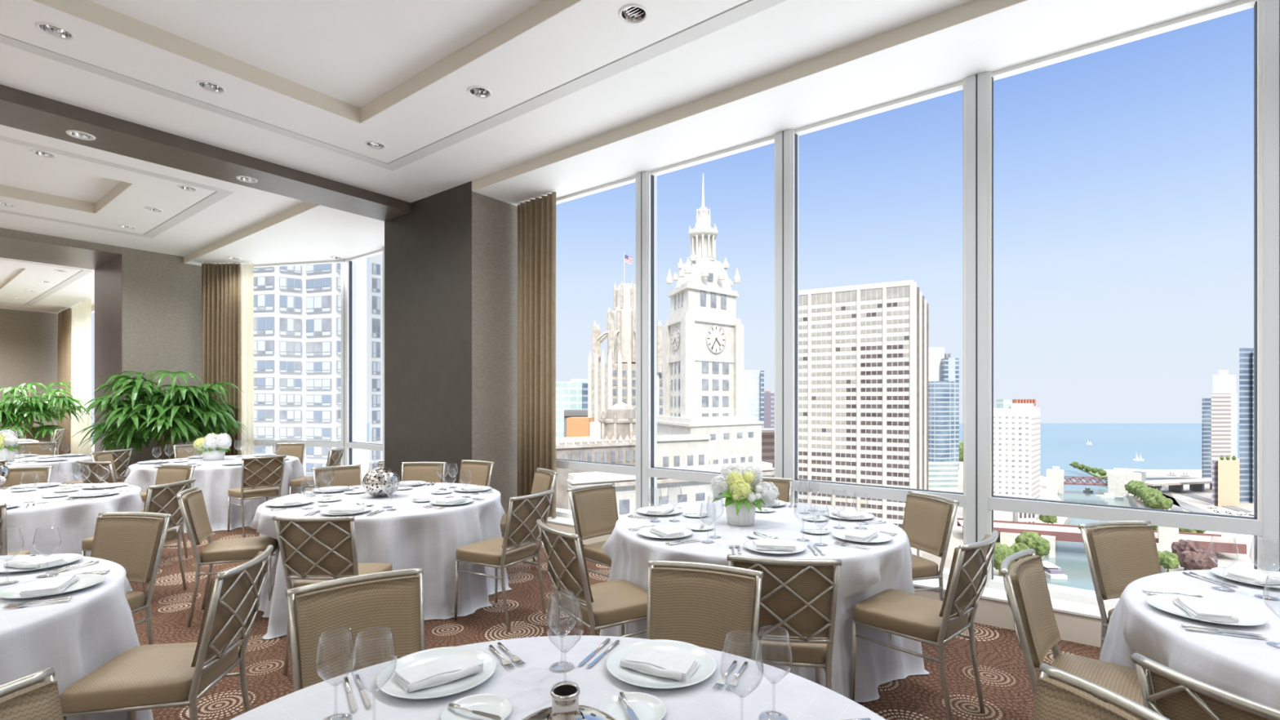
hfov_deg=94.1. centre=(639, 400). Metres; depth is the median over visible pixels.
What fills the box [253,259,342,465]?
window
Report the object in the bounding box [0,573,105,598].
dinner plate
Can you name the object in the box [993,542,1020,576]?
tree
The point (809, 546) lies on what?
knife
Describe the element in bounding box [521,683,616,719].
vase
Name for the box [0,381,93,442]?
potted palm
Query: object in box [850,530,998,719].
dining chair
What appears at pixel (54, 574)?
wine glass
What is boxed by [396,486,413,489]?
bread plate
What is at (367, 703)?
knife
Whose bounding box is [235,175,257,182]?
recessed light
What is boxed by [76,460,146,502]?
dining chair
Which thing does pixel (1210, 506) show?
car
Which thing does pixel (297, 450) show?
dining chair
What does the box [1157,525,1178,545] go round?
house
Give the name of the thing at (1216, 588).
wine glass
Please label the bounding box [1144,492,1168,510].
tree
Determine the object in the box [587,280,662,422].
tower
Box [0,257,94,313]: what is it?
ceiling
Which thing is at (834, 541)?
fork
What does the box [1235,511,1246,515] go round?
car
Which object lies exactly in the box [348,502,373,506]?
bread plate
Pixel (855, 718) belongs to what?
knife
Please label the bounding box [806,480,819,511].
wine glass
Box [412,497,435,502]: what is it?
bread plate
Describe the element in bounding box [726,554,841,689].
dining chair
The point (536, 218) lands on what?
curtain
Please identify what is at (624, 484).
building
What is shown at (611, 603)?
dining chair
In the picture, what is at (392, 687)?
dinner plate
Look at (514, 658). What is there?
fork
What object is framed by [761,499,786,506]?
dinner plate
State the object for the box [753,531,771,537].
butter knife
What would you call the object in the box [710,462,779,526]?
flower arrangement
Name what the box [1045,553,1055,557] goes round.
boat
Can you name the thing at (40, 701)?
dining chair
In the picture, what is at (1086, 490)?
boat
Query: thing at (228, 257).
recessed light
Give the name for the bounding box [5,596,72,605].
fork
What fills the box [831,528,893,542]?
dinner plate
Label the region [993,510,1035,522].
podium
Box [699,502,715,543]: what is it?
wine glass
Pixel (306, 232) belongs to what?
ceiling
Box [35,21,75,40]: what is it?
recessed light
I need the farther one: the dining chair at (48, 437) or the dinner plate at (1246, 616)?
the dining chair at (48, 437)
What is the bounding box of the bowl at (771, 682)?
[755,625,792,683]
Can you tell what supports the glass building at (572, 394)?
on the ground at (957, 535)
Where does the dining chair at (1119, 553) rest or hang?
on the floor
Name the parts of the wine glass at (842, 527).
stem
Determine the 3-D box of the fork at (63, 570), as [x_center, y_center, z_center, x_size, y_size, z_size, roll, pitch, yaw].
[-2.707,0.798,2.859,0.023,0.010,0.196,0,0,14]
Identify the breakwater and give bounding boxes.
[1069,463,1107,477]
[1103,469,1201,479]
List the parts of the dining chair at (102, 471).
leg, rail, leg, seat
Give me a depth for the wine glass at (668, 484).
3.98 m
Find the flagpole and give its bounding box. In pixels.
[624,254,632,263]
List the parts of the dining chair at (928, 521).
seat, rail, seat frame, rail, leg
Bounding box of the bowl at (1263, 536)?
[1248,536,1279,573]
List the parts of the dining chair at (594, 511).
leg, rail, rail, seat, seat frame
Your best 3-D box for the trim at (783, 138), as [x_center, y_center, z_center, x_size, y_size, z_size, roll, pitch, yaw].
[1.329,-0.515,5.377,0.140,3.770,0.186,0,0,37]
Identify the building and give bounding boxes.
[253,253,382,479]
[555,378,587,437]
[555,435,635,509]
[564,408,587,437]
[566,417,600,437]
[566,461,774,517]
[657,434,711,467]
[761,428,774,476]
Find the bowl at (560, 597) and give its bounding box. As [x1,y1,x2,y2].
[546,596,583,652]
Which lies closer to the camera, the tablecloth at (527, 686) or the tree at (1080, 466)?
the tablecloth at (527, 686)
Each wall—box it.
[0,227,202,481]
[0,308,57,454]
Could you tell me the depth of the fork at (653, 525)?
3.74 m
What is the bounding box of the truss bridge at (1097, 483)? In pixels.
[1063,475,1107,485]
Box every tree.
[959,441,963,461]
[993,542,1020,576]
[1009,542,1029,559]
[1014,530,1049,556]
[1039,514,1057,524]
[1071,461,1079,468]
[1077,463,1084,471]
[1083,465,1091,472]
[1090,467,1097,473]
[1097,468,1106,476]
[1124,480,1146,497]
[1124,481,1141,498]
[1129,484,1142,501]
[1133,484,1147,502]
[1136,486,1154,499]
[1140,488,1163,502]
[1142,491,1160,501]
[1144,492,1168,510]
[1147,494,1173,509]
[1151,525,1157,530]
[1157,550,1179,572]
[1170,538,1205,570]
[1177,549,1217,569]
[1180,528,1205,533]
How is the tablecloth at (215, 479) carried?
on the banquet table
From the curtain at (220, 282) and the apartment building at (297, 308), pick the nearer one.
the curtain at (220, 282)
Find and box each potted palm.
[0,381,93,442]
[70,370,246,459]
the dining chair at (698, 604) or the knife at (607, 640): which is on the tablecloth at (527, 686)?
the knife at (607, 640)
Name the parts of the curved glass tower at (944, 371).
curved glass, glass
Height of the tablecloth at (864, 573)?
0.749 m
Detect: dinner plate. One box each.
[0,553,83,572]
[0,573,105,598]
[6,502,21,508]
[10,482,61,488]
[34,458,68,462]
[55,453,86,457]
[67,490,120,497]
[80,483,128,488]
[137,460,169,463]
[220,462,241,465]
[249,453,276,456]
[264,498,314,506]
[311,485,353,492]
[320,506,371,515]
[376,646,497,698]
[399,480,426,486]
[429,497,473,505]
[453,485,491,492]
[605,639,716,688]
[635,506,682,515]
[637,525,693,538]
[742,538,805,554]
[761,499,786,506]
[823,510,874,519]
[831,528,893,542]
[1146,594,1266,626]
[1210,566,1279,588]
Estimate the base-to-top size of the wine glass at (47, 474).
0.221 m
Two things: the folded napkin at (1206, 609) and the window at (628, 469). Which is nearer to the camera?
the folded napkin at (1206, 609)
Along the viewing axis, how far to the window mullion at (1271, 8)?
3.47 m
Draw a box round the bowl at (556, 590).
[546,590,577,637]
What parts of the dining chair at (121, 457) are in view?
seat, rail, leg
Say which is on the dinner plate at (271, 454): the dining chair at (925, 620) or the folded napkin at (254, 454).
the folded napkin at (254, 454)
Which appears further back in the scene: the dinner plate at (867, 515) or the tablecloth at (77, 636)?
the dinner plate at (867, 515)
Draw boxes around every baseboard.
[306,483,362,490]
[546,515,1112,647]
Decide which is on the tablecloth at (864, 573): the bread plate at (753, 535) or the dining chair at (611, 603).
the bread plate at (753, 535)
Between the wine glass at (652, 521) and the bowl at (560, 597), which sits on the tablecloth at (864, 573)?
the wine glass at (652, 521)
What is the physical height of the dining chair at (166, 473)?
0.915 m
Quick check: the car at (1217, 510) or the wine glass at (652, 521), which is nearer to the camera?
the wine glass at (652, 521)
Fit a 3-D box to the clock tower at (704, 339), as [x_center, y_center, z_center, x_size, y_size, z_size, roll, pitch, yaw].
[14.492,5.267,135.350,26.021,114.587,37.681,0,0,37]
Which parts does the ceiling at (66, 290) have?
coffer panel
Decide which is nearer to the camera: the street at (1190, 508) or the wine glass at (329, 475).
the wine glass at (329, 475)
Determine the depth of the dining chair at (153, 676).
2.29 m
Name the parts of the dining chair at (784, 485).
rail, leg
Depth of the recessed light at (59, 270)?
11.55 m
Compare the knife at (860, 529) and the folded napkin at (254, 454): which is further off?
the folded napkin at (254, 454)
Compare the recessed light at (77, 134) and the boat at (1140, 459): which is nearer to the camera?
the recessed light at (77, 134)
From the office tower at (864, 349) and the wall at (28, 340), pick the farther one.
the office tower at (864, 349)
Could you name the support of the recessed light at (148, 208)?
in the ceiling at (83, 193)
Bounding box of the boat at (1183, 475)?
[1180,471,1189,476]
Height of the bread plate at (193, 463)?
0.014 m
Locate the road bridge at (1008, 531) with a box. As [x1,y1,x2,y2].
[957,517,1246,555]
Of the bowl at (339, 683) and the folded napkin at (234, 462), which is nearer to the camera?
the bowl at (339, 683)
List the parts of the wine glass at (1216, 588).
stem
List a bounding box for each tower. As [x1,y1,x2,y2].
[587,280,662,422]
[657,173,763,464]
[744,369,764,428]
[764,390,774,428]
[798,280,928,555]
[928,347,959,489]
[993,399,1039,520]
[1201,398,1211,478]
[1211,369,1237,478]
[1239,347,1253,503]
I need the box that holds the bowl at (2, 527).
[0,527,23,560]
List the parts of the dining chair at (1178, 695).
leg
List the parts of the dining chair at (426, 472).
leg, rail, leg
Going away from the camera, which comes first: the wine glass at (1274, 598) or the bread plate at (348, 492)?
the wine glass at (1274, 598)
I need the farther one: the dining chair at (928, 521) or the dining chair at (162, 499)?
the dining chair at (162, 499)
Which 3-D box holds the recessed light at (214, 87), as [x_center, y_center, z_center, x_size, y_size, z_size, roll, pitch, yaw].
[-3.435,-2.540,4.774,0.200,0.070,0.200,0,0,35]
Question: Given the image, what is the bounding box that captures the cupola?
[599,401,635,439]
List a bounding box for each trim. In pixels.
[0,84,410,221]
[342,258,356,465]
[382,248,384,461]
[555,507,1095,593]
[636,171,657,509]
[776,128,798,502]
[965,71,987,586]
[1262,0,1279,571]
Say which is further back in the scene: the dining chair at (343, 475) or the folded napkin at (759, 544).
the dining chair at (343, 475)
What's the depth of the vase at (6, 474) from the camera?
5.48 m
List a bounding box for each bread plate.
[10,488,38,492]
[37,456,55,457]
[40,493,70,497]
[52,488,79,492]
[172,460,188,462]
[181,462,196,464]
[317,497,342,502]
[343,489,364,493]
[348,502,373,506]
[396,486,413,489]
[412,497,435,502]
[431,489,452,493]
[440,693,512,719]
[598,692,666,719]
[683,511,708,517]
[684,524,713,530]
[746,532,777,538]
[755,506,775,512]
[800,527,831,533]
[801,515,828,521]
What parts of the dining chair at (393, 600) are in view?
leg, rail, leg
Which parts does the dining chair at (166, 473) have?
rail, leg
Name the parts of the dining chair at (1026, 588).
rail, leg, leg, seat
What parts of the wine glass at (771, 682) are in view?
stem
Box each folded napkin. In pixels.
[0,502,11,507]
[2,555,67,568]
[14,453,33,456]
[18,482,53,487]
[19,574,79,597]
[38,457,63,461]
[61,453,78,455]
[76,489,111,496]
[91,482,117,487]
[145,459,162,462]
[225,461,241,464]
[253,453,271,455]
[281,497,302,505]
[317,485,349,491]
[327,506,364,513]
[393,653,483,692]
[399,480,421,485]
[435,497,467,504]
[460,484,482,491]
[619,645,700,681]
[645,506,674,514]
[648,524,684,537]
[752,539,795,551]
[760,500,779,505]
[831,509,866,519]
[844,528,879,542]
[1172,596,1239,622]
[1224,570,1279,584]
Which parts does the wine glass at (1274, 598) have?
stem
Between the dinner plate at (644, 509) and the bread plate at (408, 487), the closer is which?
the dinner plate at (644, 509)
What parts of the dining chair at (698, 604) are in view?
leg, rail, leg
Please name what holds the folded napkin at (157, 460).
on the dinner plate at (162, 461)
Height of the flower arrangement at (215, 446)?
0.364 m
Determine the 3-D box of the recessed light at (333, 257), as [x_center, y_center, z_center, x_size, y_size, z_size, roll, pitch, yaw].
[-5.089,-2.425,9.997,0.200,0.070,0.200,0,0,25]
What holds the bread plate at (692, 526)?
on the tablecloth at (864, 573)
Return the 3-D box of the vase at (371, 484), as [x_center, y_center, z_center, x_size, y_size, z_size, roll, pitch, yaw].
[-2.169,0.657,4.998,0.291,0.290,0.291,0,0,-43]
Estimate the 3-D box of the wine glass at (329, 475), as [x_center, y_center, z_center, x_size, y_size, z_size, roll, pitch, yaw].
[-2.418,0.683,4.551,0.102,0.241,0.102,0,0,-31]
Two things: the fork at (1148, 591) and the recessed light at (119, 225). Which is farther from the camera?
the recessed light at (119, 225)
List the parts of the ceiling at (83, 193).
coffer panel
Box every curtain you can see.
[57,307,71,454]
[71,298,91,455]
[201,262,240,455]
[240,262,253,455]
[517,191,556,518]
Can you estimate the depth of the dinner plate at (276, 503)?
4.62 m
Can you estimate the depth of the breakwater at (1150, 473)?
527.18 m
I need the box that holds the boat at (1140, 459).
[1133,453,1144,461]
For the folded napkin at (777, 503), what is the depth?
4.53 m
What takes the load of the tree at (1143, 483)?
on the ground at (1224, 559)
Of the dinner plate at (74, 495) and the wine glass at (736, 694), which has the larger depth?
the dinner plate at (74, 495)
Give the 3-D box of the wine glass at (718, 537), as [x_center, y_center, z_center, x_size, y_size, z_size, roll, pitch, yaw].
[0.442,0.683,3.506,0.102,0.241,0.102,0,0,-31]
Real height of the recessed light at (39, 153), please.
0.070 m
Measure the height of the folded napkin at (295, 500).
0.028 m
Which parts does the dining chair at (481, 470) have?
rail, leg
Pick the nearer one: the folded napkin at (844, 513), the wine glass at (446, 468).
the folded napkin at (844, 513)
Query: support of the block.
on the ground at (1224, 559)
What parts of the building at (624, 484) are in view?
cornice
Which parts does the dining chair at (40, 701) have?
rail, leg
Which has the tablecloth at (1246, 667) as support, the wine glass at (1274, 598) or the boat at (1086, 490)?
the wine glass at (1274, 598)
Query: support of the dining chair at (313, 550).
on the floor
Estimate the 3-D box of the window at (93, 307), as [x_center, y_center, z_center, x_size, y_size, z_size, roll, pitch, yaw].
[-14.709,-0.568,15.988,4.680,3.865,0.110,0,0,37]
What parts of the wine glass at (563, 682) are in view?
stem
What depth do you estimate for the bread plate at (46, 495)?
4.98 m
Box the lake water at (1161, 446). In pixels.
[91,423,1239,488]
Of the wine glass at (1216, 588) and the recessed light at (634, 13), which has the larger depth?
the recessed light at (634, 13)
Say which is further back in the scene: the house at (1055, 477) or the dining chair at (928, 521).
the house at (1055, 477)
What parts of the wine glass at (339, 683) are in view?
stem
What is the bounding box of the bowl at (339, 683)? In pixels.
[315,627,355,685]
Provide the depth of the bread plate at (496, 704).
1.55 m
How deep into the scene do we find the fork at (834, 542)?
3.28 m
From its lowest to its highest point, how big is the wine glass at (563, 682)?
0.241 m
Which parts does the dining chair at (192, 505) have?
rail, leg, leg, seat frame, seat, leg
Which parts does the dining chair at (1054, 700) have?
leg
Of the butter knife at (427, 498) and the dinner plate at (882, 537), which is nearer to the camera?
the dinner plate at (882, 537)
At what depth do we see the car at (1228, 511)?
328.53 m
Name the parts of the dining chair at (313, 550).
leg, rail, rail, seat, leg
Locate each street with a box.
[1161,485,1253,515]
[1161,489,1183,511]
[1163,493,1215,514]
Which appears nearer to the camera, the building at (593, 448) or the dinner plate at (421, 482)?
the dinner plate at (421, 482)
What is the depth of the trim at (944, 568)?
4.39 m
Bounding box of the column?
[384,181,517,513]
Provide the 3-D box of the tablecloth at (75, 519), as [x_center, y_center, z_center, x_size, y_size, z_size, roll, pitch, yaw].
[-5.332,1.179,4.825,2.119,0.749,1.993,0,0,-44]
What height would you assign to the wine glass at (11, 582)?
0.241 m
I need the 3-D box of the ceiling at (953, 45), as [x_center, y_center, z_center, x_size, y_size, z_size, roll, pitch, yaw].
[2.652,-2.607,3.855,10.880,0.415,0.854,0,0,37]
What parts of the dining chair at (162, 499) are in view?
leg, seat, seat frame, leg, rail, rail, leg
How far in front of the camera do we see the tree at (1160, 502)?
326.85 m
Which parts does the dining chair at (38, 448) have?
rail, leg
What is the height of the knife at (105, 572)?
0.009 m
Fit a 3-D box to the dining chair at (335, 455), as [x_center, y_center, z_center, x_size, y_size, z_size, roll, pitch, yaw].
[-4.382,1.104,8.129,0.590,0.915,0.462,0,0,-8]
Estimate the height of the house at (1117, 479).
17.500 m
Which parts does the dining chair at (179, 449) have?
leg, rail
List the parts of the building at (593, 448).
cornice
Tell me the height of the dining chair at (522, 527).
0.915 m
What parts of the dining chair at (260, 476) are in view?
leg, leg, seat frame, seat, rail, rail, leg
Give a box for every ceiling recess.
[0,0,786,170]
[0,135,234,238]
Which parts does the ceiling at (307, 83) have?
coffer panel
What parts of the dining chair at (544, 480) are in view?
seat, rail, leg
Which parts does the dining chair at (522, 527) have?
leg, seat, leg, seat frame, leg, rail, rail, leg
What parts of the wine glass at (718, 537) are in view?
stem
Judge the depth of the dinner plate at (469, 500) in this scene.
4.67 m
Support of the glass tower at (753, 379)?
on the ground at (957, 535)
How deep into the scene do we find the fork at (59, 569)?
2.86 m
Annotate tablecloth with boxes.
[0,483,144,591]
[0,554,153,719]
[7,454,92,484]
[14,440,39,454]
[124,454,306,533]
[230,635,886,719]
[250,482,511,639]
[599,500,929,702]
[1099,569,1279,710]
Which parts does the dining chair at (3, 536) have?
rail, leg, seat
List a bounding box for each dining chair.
[0,459,7,466]
[0,466,53,487]
[0,502,30,555]
[0,666,63,719]
[16,441,57,455]
[25,428,51,442]
[51,428,64,454]
[59,544,273,719]
[62,448,133,484]
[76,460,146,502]
[81,478,195,600]
[89,450,124,483]
[90,511,172,644]
[106,442,132,480]
[141,463,195,558]
[173,444,202,458]
[176,486,277,627]
[227,454,286,537]
[271,515,392,675]
[274,443,306,465]
[285,567,424,692]
[288,446,344,494]
[311,464,361,488]
[401,462,446,482]
[454,488,554,632]
[458,459,494,486]
[500,467,557,562]
[536,519,647,637]
[567,482,618,577]
[646,560,763,660]
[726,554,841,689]
[748,476,792,502]
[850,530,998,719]
[902,490,959,600]
[1000,548,1155,719]
[1031,663,1169,719]
[1078,520,1161,660]
[1130,653,1279,719]
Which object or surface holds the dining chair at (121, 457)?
on the floor
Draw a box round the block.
[1212,455,1239,506]
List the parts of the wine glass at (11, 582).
stem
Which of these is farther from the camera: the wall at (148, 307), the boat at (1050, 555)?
the boat at (1050, 555)
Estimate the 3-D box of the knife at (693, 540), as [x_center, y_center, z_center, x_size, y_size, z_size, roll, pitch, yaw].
[0.255,0.799,3.364,0.215,0.009,0.013,0,0,-29]
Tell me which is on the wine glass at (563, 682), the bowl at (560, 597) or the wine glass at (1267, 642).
the bowl at (560, 597)
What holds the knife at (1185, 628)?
on the tablecloth at (1246, 667)
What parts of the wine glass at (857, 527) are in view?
stem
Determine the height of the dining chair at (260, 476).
0.915 m
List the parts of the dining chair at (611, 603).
leg, rail, rail, leg, seat frame, seat, leg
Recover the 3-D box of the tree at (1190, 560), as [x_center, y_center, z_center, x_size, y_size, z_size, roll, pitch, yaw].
[199.541,57.806,213.278,10.749,9.508,9.043,0,0,37]
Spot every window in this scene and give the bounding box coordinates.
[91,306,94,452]
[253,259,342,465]
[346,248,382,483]
[555,174,636,518]
[647,133,776,506]
[791,78,965,580]
[987,0,1262,608]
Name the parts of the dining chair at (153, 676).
leg, seat, seat frame, leg, rail, rail, leg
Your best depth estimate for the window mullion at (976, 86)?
4.38 m
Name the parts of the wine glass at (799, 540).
stem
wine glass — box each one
[0,527,23,586]
[20,471,38,502]
[32,525,61,577]
[34,474,50,503]
[300,479,314,509]
[305,469,317,497]
[315,475,330,506]
[315,627,355,719]
[351,626,396,693]
[380,474,395,507]
[384,480,398,511]
[443,467,456,497]
[546,590,577,671]
[546,596,583,688]
[648,487,662,522]
[666,484,682,521]
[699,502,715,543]
[706,497,724,538]
[720,630,764,704]
[755,625,792,719]
[794,498,812,541]
[797,478,812,514]
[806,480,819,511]
[812,503,829,546]
[831,489,847,528]
[853,492,868,528]
[1208,535,1238,591]
[1248,536,1279,600]
[1262,575,1279,648]
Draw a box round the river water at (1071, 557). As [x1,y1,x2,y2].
[1041,488,1162,591]
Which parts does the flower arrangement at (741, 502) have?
pot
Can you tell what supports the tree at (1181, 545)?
on the ground at (1224, 559)
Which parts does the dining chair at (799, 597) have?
leg, rail, seat frame, seat, rail, leg, leg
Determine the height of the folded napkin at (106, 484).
0.028 m
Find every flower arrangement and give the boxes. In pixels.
[0,429,20,462]
[193,432,231,460]
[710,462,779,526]
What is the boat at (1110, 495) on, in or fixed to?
on the river water at (1071, 557)
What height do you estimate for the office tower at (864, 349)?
107.880 m
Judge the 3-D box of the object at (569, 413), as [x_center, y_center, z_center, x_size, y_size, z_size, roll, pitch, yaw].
[-18.640,33.081,242.347,26.279,58.958,34.036,0,0,37]
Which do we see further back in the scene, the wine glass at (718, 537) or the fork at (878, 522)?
the fork at (878, 522)
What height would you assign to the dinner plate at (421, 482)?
0.020 m
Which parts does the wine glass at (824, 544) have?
stem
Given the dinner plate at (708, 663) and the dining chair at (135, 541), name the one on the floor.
the dining chair at (135, 541)
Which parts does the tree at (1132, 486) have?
crown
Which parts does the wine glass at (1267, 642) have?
stem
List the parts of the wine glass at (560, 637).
stem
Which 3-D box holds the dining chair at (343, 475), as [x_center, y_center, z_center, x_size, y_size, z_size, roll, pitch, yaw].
[-2.810,1.104,5.716,0.590,0.915,0.462,0,0,42]
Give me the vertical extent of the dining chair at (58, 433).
0.915 m
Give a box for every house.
[1046,466,1064,493]
[1107,467,1146,496]
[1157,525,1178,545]
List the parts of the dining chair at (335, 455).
seat, seat frame, leg, rail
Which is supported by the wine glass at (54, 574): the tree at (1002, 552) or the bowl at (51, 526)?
the bowl at (51, 526)
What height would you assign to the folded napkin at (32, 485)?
0.028 m
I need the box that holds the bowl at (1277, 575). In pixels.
[1262,575,1279,617]
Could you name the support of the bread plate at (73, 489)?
on the tablecloth at (75, 519)
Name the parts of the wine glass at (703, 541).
stem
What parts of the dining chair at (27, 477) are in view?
rail, leg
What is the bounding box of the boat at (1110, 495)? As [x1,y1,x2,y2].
[1094,493,1123,499]
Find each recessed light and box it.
[0,201,16,207]
[29,149,57,158]
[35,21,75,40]
[53,269,68,271]
[65,129,96,140]
[118,224,136,229]
[143,206,163,212]
[177,185,197,191]
[195,80,226,93]
[226,256,240,259]
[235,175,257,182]
[329,256,342,259]
[364,140,386,150]
[466,85,492,98]
[617,3,648,24]
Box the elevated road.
[1143,478,1212,492]
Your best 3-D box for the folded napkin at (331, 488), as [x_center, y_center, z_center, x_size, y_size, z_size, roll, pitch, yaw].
[-2.721,0.783,5.299,0.131,0.028,0.223,0,0,34]
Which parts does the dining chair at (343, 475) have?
leg, rail, leg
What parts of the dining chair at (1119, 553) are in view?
leg, seat, rail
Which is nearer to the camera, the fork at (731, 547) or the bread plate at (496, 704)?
the bread plate at (496, 704)
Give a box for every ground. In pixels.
[91,442,1070,576]
[1128,477,1253,573]
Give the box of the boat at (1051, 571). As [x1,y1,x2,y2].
[1042,560,1067,579]
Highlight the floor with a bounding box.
[128,526,1100,719]
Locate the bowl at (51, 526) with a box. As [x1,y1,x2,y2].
[32,525,61,555]
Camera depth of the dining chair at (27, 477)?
5.79 m
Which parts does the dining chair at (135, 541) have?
seat, rail, rail, seat frame, leg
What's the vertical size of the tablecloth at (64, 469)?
0.749 m
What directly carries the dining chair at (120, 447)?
on the floor
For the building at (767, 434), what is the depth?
291.70 m
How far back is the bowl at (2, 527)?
2.64 m
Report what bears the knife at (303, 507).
on the tablecloth at (411, 535)
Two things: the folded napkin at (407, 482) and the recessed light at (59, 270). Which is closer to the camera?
the folded napkin at (407, 482)
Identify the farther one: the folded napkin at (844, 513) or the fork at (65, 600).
the folded napkin at (844, 513)
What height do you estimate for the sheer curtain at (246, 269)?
3.735 m
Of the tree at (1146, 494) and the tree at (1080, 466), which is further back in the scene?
the tree at (1080, 466)
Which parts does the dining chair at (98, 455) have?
rail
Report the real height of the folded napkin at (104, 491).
0.028 m
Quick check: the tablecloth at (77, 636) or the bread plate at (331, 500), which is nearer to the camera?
the tablecloth at (77, 636)
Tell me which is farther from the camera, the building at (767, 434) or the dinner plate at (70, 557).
the building at (767, 434)
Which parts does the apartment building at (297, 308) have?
pane, pane, pane, pane, pane, pane, pane, pane, pane, pane, pane, pane, pane, pane, pane, pane, pane, pane, pane, pane, pane, pane, pane, pane, pane, pane, pane, pane, pane, pane, pane, pane, pane, pane, pane, pane, pane, pane, pane, pane, pane, pane, pane, pane, pane, pane, pane, pane, pane, pane, pane, pane, pane, pane, pane, pane, pane, pane, pane, pane, pane, pane, pane, pane, pane, pane, pane, pane, pane, pane, pane, pane, pane, pane, pane, pane, pane, pane, pane, pane, pane, pane, pane, pane, pane, pane, pane, pane, pane, pane, pane, pane, pane, pane, pane, pane, pane, pane, pane, pane, pane, pane, pane, pane, pane, pane, pane, pane, pane, pane, pane, pane, pane, pane, pane, pane, pane, pane, pane, pane, pane, pane, pane, pane, pane, pane, pane, pane, pane, pane, pane, pane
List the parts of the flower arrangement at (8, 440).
pot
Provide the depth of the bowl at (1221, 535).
2.52 m
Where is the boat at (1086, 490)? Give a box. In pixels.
[1083,487,1093,492]
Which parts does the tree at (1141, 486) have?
crown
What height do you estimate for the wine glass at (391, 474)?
0.241 m
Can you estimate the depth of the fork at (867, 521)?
3.93 m
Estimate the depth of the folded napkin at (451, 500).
4.63 m
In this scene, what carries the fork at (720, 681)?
on the tablecloth at (527, 686)
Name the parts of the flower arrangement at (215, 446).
pot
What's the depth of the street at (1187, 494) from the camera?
373.55 m
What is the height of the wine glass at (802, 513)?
0.241 m
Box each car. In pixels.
[1206,505,1217,508]
[1213,509,1222,512]
[1225,510,1235,513]
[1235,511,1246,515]
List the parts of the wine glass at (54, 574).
stem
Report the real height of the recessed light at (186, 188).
0.070 m
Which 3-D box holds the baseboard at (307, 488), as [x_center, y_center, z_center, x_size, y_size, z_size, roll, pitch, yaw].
[-5.255,1.460,9.865,5.340,0.200,0.974,0,0,24]
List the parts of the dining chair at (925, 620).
leg, seat, seat frame, leg, rail, rail, leg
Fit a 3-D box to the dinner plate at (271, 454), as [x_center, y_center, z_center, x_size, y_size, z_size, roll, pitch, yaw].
[-5.468,0.794,8.647,0.332,0.020,0.332,0,0,-17]
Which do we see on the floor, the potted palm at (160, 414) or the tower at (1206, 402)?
the potted palm at (160, 414)
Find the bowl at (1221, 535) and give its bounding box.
[1208,535,1238,568]
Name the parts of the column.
panel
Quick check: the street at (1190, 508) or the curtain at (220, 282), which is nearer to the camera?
the curtain at (220, 282)
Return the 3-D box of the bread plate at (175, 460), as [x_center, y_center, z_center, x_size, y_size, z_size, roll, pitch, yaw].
[-6.024,0.797,7.814,0.176,0.014,0.176,0,0,-1]
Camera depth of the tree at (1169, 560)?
212.48 m
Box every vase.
[0,462,10,485]
[362,461,399,497]
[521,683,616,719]
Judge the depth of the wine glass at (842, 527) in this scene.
3.76 m
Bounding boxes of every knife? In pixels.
[0,554,35,562]
[48,569,110,577]
[89,571,107,573]
[271,506,304,511]
[343,676,355,711]
[354,674,370,708]
[413,497,433,499]
[448,702,501,719]
[577,638,610,666]
[586,640,619,667]
[618,692,639,719]
[627,515,655,519]
[630,515,657,518]
[665,538,697,544]
[668,540,699,545]
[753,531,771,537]
[800,528,827,529]
[808,544,817,555]
[813,544,824,555]
[845,718,871,719]
[860,528,897,534]
[1181,624,1263,635]
[1182,571,1231,587]
[1184,626,1268,639]
[1189,571,1238,587]
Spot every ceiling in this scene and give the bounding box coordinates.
[0,0,973,202]
[0,124,306,256]
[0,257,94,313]
[183,201,384,266]
[471,0,1238,206]
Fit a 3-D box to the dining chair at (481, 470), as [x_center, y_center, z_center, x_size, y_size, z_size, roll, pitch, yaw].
[-1.866,1.104,6.190,0.462,0.915,0.591,0,0,29]
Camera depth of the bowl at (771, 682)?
1.49 m
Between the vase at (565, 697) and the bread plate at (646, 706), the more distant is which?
the bread plate at (646, 706)
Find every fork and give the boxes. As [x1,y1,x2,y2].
[3,599,70,608]
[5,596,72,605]
[43,560,93,572]
[51,560,99,572]
[488,644,515,668]
[497,642,525,665]
[628,524,654,529]
[712,660,737,689]
[724,661,747,690]
[728,544,734,554]
[834,541,871,547]
[834,542,869,549]
[854,520,882,523]
[857,521,886,524]
[1142,590,1204,597]
[1146,591,1161,595]
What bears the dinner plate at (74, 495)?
on the tablecloth at (75, 519)
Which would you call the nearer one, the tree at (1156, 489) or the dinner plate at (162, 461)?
the dinner plate at (162, 461)
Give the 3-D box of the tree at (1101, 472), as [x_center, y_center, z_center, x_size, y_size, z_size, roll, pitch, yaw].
[380.021,59.240,490.288,6.613,6.639,7.086,0,0,37]
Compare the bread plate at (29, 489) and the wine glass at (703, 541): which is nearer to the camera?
the wine glass at (703, 541)
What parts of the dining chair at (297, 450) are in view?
rail, leg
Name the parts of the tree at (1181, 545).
crown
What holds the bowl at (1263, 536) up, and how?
on the wine glass at (1274, 598)
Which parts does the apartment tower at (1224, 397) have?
glass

